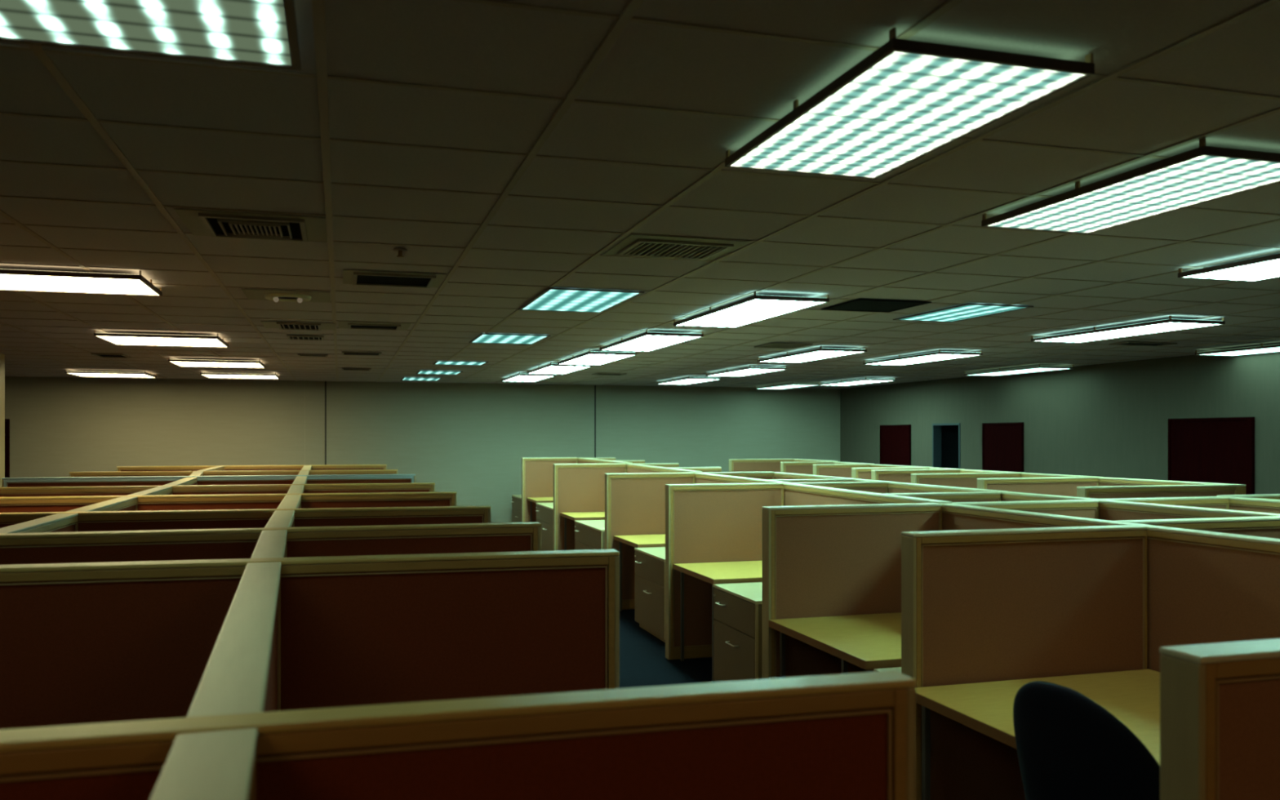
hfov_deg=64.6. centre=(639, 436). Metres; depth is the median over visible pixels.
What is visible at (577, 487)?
screen
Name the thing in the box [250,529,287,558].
screen
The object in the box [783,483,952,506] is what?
screen
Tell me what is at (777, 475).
screen
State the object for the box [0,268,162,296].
light
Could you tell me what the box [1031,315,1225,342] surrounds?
hanging light
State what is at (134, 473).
screen
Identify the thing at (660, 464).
screen
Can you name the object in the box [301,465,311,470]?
screen
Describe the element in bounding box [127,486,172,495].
screen
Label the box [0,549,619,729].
screen
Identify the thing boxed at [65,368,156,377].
light
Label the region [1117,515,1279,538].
screen
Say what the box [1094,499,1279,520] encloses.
screen
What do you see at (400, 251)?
sprinkler
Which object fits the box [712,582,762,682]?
drawer pedestal
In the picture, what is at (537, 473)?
screen
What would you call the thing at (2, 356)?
column
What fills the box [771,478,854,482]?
screen
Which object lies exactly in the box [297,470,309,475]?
screen
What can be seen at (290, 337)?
ceiling vent
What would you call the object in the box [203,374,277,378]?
diffuser
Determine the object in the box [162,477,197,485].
screen
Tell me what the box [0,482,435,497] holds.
screen
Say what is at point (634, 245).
ceiling vent
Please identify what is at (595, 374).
ceiling vent
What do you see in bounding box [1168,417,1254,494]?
door
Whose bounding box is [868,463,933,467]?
screen
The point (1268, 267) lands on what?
light
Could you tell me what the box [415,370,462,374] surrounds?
recessed light
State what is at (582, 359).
diffuser
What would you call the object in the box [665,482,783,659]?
screen
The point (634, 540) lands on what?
office desk
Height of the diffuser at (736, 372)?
0.006 m
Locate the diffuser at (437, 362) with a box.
[435,361,484,364]
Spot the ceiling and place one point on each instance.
(450, 43)
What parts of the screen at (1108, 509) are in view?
fabric panel, frame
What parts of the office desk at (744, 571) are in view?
leg, leg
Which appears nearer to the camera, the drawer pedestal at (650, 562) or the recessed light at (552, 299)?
the recessed light at (552, 299)
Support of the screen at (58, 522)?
on the floor
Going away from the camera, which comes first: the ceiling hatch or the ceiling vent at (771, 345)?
the ceiling hatch
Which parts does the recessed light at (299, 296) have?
bulb, bulb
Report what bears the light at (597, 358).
attached to the ceiling
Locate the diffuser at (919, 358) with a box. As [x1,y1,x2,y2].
[871,354,976,364]
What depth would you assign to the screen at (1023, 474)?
10.42 m
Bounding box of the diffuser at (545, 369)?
[528,365,588,373]
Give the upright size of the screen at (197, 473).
1.361 m
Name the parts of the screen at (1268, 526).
frame, fabric panel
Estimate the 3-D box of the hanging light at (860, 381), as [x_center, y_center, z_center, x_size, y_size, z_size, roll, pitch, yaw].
[3.581,-0.918,16.833,0.532,0.052,1.663,0,0,-16]
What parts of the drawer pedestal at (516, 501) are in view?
file drawer, drawer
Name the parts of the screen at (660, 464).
frame, fabric panel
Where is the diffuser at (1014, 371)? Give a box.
[967,368,1064,375]
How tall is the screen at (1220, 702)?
1.363 m
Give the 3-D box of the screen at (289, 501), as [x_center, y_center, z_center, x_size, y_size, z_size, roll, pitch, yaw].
[-2.112,1.067,6.108,0.099,1.361,1.413,0,0,-17]
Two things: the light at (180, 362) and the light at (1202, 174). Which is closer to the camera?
the light at (1202, 174)
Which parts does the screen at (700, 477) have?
fabric panel, frame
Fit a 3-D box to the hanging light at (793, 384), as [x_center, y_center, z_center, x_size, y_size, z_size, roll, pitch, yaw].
[2.636,-0.918,18.197,0.532,0.052,1.663,0,0,-16]
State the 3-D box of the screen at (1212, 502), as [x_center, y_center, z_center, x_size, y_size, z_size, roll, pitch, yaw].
[3.312,1.067,6.404,0.952,1.362,0.094,0,0,-16]
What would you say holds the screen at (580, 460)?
on the floor
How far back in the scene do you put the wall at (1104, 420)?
13.40 m
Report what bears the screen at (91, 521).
on the floor
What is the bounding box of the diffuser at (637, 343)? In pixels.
[603,335,700,351]
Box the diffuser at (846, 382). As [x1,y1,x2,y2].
[823,380,893,385]
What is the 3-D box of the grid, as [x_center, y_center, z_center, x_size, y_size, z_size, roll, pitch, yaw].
[-1.112,-0.947,7.804,16.672,0.006,20.598,0,0,-16]
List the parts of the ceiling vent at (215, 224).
frame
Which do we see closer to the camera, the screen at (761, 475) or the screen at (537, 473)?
the screen at (761, 475)
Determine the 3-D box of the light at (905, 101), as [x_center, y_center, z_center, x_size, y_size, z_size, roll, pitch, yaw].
[0.699,-0.918,2.917,0.558,0.052,1.061,0,0,-16]
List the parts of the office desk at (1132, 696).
leg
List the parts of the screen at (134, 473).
fabric panel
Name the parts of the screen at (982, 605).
trim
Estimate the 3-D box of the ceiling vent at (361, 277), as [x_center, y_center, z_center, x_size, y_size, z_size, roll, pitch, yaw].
[-1.474,-0.935,6.051,0.580,0.015,0.540,0,0,-16]
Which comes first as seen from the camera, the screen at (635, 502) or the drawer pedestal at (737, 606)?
the drawer pedestal at (737, 606)
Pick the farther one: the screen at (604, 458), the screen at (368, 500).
the screen at (604, 458)
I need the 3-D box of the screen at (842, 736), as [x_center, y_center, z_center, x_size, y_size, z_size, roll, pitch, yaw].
[-1.588,1.067,1.099,4.180,1.363,0.071,0,0,-15]
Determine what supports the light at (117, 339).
attached to the ceiling
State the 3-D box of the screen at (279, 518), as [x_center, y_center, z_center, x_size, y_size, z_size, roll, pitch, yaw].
[-1.711,1.067,4.821,0.099,1.361,1.079,0,0,-17]
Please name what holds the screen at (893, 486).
on the floor
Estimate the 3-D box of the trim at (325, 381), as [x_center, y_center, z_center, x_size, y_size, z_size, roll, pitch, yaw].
[-5.370,0.401,17.282,0.030,2.699,0.008,0,0,-16]
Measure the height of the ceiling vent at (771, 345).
0.014 m
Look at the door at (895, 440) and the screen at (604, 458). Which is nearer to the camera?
the screen at (604, 458)
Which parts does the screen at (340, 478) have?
trim, fabric panel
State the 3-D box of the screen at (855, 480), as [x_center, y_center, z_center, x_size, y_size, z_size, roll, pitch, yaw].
[2.039,1.064,8.854,0.094,1.368,0.577,0,0,-16]
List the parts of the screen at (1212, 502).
frame, fabric panel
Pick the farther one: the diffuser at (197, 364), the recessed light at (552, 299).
the diffuser at (197, 364)
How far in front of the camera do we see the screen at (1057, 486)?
9.47 m
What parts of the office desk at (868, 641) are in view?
leg, leg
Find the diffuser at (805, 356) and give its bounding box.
[763,351,862,362]
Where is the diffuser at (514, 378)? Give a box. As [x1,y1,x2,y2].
[504,375,551,382]
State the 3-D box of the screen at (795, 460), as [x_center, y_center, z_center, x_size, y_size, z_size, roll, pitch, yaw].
[2.674,1.050,15.548,0.094,1.395,1.392,0,0,-16]
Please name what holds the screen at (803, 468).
on the floor
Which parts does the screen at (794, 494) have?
fabric panel, frame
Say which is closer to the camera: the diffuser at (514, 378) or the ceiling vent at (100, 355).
the ceiling vent at (100, 355)
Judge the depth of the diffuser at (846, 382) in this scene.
16.74 m
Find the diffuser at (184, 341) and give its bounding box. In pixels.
[97,336,226,346]
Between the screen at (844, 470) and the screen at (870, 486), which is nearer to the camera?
the screen at (870, 486)
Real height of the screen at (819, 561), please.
1.363 m
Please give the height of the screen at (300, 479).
1.361 m
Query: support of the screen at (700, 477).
on the floor
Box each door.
[4,418,9,477]
[880,424,911,466]
[982,422,1023,472]
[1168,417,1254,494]
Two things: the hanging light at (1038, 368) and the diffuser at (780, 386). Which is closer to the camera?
the hanging light at (1038, 368)
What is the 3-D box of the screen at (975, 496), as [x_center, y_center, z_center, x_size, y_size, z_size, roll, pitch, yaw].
[2.053,1.067,6.970,0.946,1.362,0.094,0,0,-16]
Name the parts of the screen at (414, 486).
fabric panel, frame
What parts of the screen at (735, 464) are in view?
trim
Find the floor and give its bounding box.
[619,608,715,688]
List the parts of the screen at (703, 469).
frame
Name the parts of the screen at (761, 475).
frame, fabric panel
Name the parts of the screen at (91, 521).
fabric panel, frame, trim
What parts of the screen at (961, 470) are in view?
frame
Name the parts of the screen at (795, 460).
frame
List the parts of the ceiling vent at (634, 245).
frame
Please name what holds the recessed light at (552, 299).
in the ceiling
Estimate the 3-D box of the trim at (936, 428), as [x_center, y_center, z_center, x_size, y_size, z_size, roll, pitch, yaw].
[5.069,0.765,16.562,0.152,1.970,0.780,0,0,-16]
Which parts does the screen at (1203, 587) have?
frame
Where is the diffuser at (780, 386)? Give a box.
[760,384,813,389]
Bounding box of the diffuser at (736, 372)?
[712,368,780,376]
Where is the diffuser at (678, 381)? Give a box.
[659,378,715,384]
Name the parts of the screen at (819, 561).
trim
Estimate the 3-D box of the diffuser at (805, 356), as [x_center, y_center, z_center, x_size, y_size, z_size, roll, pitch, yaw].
[1.893,-0.898,11.357,0.508,0.006,1.639,0,0,-16]
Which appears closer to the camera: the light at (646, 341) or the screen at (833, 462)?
the light at (646, 341)
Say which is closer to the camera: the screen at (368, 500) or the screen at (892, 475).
the screen at (368, 500)
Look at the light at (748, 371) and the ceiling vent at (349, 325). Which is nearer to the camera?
the ceiling vent at (349, 325)
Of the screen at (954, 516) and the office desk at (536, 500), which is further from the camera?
the office desk at (536, 500)
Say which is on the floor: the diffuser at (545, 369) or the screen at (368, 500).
the screen at (368, 500)
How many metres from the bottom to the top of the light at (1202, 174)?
0.052 m
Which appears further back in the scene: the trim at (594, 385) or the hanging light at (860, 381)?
the trim at (594, 385)
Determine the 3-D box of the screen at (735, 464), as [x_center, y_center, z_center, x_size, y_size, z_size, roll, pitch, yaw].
[1.924,1.049,16.006,1.080,1.398,0.094,0,0,-16]
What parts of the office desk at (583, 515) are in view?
leg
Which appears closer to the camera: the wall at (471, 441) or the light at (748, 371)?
the light at (748, 371)
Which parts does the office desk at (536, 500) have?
leg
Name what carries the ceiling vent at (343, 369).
in the ceiling
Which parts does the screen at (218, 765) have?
frame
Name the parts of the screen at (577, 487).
trim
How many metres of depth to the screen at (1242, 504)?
6.33 m
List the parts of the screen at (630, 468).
fabric panel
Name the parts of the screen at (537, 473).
trim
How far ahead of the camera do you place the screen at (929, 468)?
12.16 m
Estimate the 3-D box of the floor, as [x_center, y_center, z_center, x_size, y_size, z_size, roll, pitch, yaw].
[-1.113,1.800,7.805,17.100,0.100,21.000,0,0,-16]
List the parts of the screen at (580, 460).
fabric panel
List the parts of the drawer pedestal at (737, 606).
handle, file drawer, drawer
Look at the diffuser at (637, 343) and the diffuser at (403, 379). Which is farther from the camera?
the diffuser at (403, 379)
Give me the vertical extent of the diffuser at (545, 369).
0.006 m
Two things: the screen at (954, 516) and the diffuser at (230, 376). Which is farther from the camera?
the diffuser at (230, 376)
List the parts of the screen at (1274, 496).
frame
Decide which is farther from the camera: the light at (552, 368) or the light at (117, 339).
the light at (552, 368)
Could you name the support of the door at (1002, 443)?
in the wall at (1104, 420)
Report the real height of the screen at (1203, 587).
1.361 m
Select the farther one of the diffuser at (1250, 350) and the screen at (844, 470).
the screen at (844, 470)
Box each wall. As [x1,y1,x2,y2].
[4,376,839,523]
[840,351,1279,493]
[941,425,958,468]
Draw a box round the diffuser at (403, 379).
[402,377,439,380]
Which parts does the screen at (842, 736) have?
fabric panel, trim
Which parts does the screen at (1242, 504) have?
frame, fabric panel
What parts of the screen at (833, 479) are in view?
frame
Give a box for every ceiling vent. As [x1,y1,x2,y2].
[90,353,131,358]
[173,208,327,242]
[261,320,335,330]
[287,334,324,340]
[297,353,328,356]
[337,320,411,329]
[342,269,447,288]
[342,351,381,355]
[342,368,371,370]
[591,373,626,375]
[602,234,750,260]
[754,342,813,348]
[1109,341,1177,346]
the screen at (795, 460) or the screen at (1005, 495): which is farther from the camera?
the screen at (795, 460)
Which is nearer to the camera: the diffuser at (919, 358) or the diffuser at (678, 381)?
the diffuser at (919, 358)
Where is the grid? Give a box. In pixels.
[0,0,1279,388]
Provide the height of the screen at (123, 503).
1.361 m
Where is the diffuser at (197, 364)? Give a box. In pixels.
[171,361,263,368]
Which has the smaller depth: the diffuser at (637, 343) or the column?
the diffuser at (637, 343)
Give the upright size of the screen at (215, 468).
1.361 m
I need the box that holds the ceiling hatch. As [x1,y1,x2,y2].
[821,298,931,312]
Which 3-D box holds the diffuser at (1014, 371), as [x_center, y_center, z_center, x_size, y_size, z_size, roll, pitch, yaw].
[5.195,-0.898,13.979,0.508,0.006,1.639,0,0,-16]
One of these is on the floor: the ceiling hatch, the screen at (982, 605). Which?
the screen at (982, 605)
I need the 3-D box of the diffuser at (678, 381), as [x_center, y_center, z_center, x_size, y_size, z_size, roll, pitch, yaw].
[0.772,-0.898,16.455,0.508,0.006,1.639,0,0,-16]
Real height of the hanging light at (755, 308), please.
0.052 m
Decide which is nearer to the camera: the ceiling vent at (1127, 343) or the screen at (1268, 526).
the screen at (1268, 526)
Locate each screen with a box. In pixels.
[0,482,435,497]
[0,491,457,512]
[0,505,490,531]
[0,513,78,533]
[0,521,541,564]
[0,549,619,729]
[0,670,916,799]
[1,474,415,487]
[66,496,137,511]
[69,469,397,476]
[116,464,386,471]
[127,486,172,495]
[149,728,257,799]
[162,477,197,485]
[186,561,281,717]
[189,471,203,475]
[197,466,224,471]
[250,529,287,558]
[264,510,294,527]
[276,494,301,508]
[286,484,303,493]
[292,475,306,484]
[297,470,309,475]
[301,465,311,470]
[521,457,577,522]
[553,463,626,551]
[577,457,632,463]
[591,457,615,460]
[604,472,694,609]
[615,460,644,463]
[626,463,702,472]
[637,462,679,467]
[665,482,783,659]
[673,466,721,472]
[693,472,792,484]
[704,471,773,479]
[728,458,794,471]
[761,502,942,679]
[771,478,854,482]
[773,471,861,479]
[780,461,833,475]
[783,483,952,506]
[792,481,888,493]
[794,458,837,462]
[813,463,869,477]
[833,462,868,463]
[851,466,928,479]
[853,479,890,481]
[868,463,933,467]
[871,469,959,483]
[882,491,1000,502]
[888,481,1008,493]
[901,524,1147,799]
[911,472,1021,488]
[928,467,964,469]
[942,503,1155,530]
[952,499,1098,519]
[960,469,1021,472]
[977,476,1098,497]
[997,491,1104,501]
[1020,472,1096,477]
[1076,484,1236,498]
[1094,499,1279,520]
[1098,476,1245,494]
[1104,496,1229,509]
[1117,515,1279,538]
[1143,525,1279,671]
[1159,638,1279,799]
[1216,493,1279,499]
[1225,496,1279,513]
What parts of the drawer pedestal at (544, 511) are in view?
file drawer, drawer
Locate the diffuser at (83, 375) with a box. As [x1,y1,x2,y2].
[69,373,155,377]
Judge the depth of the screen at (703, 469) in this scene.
12.18 m
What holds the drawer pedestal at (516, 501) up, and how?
on the floor
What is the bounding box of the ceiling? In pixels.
[0,0,1279,388]
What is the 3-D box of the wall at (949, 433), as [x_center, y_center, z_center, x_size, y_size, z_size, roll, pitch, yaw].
[5.823,0.640,16.785,1.400,2.320,1.480,0,0,-16]
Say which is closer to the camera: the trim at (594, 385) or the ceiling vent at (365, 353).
the ceiling vent at (365, 353)
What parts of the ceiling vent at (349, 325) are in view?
frame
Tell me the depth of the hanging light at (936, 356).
11.61 m
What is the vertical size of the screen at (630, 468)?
1.389 m
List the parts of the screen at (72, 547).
frame, trim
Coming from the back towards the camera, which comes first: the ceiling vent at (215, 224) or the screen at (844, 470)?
the screen at (844, 470)
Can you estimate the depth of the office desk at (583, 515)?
12.93 m
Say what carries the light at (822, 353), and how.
attached to the ceiling
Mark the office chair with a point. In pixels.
(1069, 746)
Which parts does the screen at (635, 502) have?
trim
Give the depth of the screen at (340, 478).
9.73 m
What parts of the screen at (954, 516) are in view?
fabric panel, frame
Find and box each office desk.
[526,497,553,521]
[560,511,604,550]
[613,533,665,611]
[672,560,762,682]
[768,612,901,677]
[915,669,1159,799]
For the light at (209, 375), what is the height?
0.052 m
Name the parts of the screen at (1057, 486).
trim, frame, fabric panel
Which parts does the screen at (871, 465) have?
frame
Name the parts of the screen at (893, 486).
fabric panel, frame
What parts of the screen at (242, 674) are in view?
fabric panel, frame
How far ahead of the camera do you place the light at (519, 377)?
15.29 m
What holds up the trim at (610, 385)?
attached to the wall at (471, 441)
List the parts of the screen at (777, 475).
fabric panel, frame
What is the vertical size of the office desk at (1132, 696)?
0.754 m
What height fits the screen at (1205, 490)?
1.363 m
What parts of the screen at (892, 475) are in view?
trim, fabric panel, frame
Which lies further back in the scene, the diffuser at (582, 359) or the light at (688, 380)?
the light at (688, 380)
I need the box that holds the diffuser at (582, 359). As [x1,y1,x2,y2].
[560,354,632,364]
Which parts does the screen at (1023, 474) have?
frame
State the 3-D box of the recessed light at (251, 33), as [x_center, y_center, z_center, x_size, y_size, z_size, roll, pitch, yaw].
[-1.310,-0.939,1.833,1.279,0.009,1.184,0,0,-16]
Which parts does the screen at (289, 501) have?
frame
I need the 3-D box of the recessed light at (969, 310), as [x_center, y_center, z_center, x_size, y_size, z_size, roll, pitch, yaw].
[2.432,-0.939,7.703,0.544,0.009,1.014,0,0,-16]
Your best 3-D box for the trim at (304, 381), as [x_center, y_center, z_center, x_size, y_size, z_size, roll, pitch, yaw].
[-5.693,0.401,17.187,0.008,2.699,0.008,0,0,-16]
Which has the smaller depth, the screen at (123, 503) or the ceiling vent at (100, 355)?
the screen at (123, 503)
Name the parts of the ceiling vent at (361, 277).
frame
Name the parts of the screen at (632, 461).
frame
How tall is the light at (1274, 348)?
0.052 m
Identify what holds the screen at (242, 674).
on the floor
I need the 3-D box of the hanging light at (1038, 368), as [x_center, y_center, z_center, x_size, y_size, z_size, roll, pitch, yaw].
[5.195,-0.918,13.979,0.532,0.052,1.663,0,0,-16]
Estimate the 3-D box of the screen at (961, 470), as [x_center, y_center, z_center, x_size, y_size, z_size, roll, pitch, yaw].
[3.923,1.065,11.331,0.094,1.367,1.097,0,0,-16]
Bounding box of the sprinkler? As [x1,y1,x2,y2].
[393,248,407,257]
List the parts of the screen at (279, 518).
frame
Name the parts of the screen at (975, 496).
frame, fabric panel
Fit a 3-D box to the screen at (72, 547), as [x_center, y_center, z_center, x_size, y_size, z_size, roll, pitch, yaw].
[-2.462,1.067,4.016,4.160,1.363,0.095,0,0,-15]
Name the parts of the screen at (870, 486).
fabric panel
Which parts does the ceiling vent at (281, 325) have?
frame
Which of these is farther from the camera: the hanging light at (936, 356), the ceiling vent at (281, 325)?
the hanging light at (936, 356)
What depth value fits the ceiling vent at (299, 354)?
11.65 m
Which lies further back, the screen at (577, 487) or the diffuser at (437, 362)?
the screen at (577, 487)
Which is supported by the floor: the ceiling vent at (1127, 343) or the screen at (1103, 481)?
the screen at (1103, 481)
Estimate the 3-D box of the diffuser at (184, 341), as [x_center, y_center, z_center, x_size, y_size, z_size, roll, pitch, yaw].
[-4.466,-0.898,9.527,0.996,0.006,0.913,0,0,-16]
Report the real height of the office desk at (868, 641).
0.754 m
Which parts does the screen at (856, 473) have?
trim, fabric panel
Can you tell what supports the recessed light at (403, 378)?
in the ceiling
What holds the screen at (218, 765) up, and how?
on the floor
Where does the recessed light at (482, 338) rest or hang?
in the ceiling
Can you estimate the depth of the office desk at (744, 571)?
7.55 m
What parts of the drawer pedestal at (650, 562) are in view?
file drawer, drawer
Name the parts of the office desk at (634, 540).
leg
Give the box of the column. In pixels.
[0,353,4,487]
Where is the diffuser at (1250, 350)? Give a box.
[1200,346,1279,355]
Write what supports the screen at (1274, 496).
on the floor
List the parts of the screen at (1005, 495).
fabric panel, frame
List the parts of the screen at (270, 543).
frame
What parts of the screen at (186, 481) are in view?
frame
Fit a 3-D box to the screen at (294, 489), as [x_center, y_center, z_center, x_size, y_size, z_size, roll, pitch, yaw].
[-2.555,1.067,7.518,0.099,1.361,1.338,0,0,-18]
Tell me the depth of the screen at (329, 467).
13.53 m
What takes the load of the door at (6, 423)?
in the wall at (471, 441)
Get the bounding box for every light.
[0,0,301,71]
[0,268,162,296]
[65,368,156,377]
[93,329,229,347]
[168,356,265,368]
[200,370,279,378]
[241,288,330,302]
[400,377,441,381]
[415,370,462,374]
[432,360,488,365]
[468,333,551,344]
[501,372,555,382]
[518,287,644,313]
[527,361,591,374]
[557,349,636,365]
[600,328,703,351]
[656,375,721,384]
[673,291,829,328]
[706,364,786,376]
[724,26,1094,179]
[755,382,821,389]
[757,346,866,363]
[817,377,895,386]
[863,349,982,365]
[893,302,1033,322]
[964,364,1074,376]
[981,137,1279,234]
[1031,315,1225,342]
[1177,253,1279,281]
[1195,343,1279,355]
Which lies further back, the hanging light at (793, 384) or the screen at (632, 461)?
the hanging light at (793, 384)
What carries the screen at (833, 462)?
on the floor
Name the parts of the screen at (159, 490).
frame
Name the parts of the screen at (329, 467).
fabric panel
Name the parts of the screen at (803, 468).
trim, fabric panel, frame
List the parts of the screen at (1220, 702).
trim, frame, fabric panel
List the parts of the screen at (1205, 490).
trim, fabric panel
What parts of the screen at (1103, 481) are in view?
fabric panel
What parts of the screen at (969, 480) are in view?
trim, fabric panel, frame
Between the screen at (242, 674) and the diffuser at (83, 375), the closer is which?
the screen at (242, 674)
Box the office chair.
[1013,680,1159,799]
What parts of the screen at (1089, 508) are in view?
fabric panel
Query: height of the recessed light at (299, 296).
0.045 m
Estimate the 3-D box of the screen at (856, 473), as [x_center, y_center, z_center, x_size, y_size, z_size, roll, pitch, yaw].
[3.051,1.061,12.324,1.010,1.374,0.094,0,0,-16]
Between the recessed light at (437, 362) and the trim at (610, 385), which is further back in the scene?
the trim at (610, 385)
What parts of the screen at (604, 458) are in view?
frame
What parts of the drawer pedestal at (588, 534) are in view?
file drawer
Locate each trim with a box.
[304,381,305,465]
[324,381,326,465]
[594,385,595,457]
[609,385,610,457]
[932,422,959,468]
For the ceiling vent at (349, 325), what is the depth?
8.54 m
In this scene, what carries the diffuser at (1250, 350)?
attached to the light at (1274, 348)
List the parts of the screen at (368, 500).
fabric panel, frame, trim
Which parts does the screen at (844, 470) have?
trim, fabric panel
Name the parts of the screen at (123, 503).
frame, fabric panel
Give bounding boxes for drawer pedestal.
[511,494,521,522]
[535,502,553,551]
[574,520,604,550]
[634,546,665,642]
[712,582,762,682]
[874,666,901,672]
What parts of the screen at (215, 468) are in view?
frame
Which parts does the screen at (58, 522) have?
frame, fabric panel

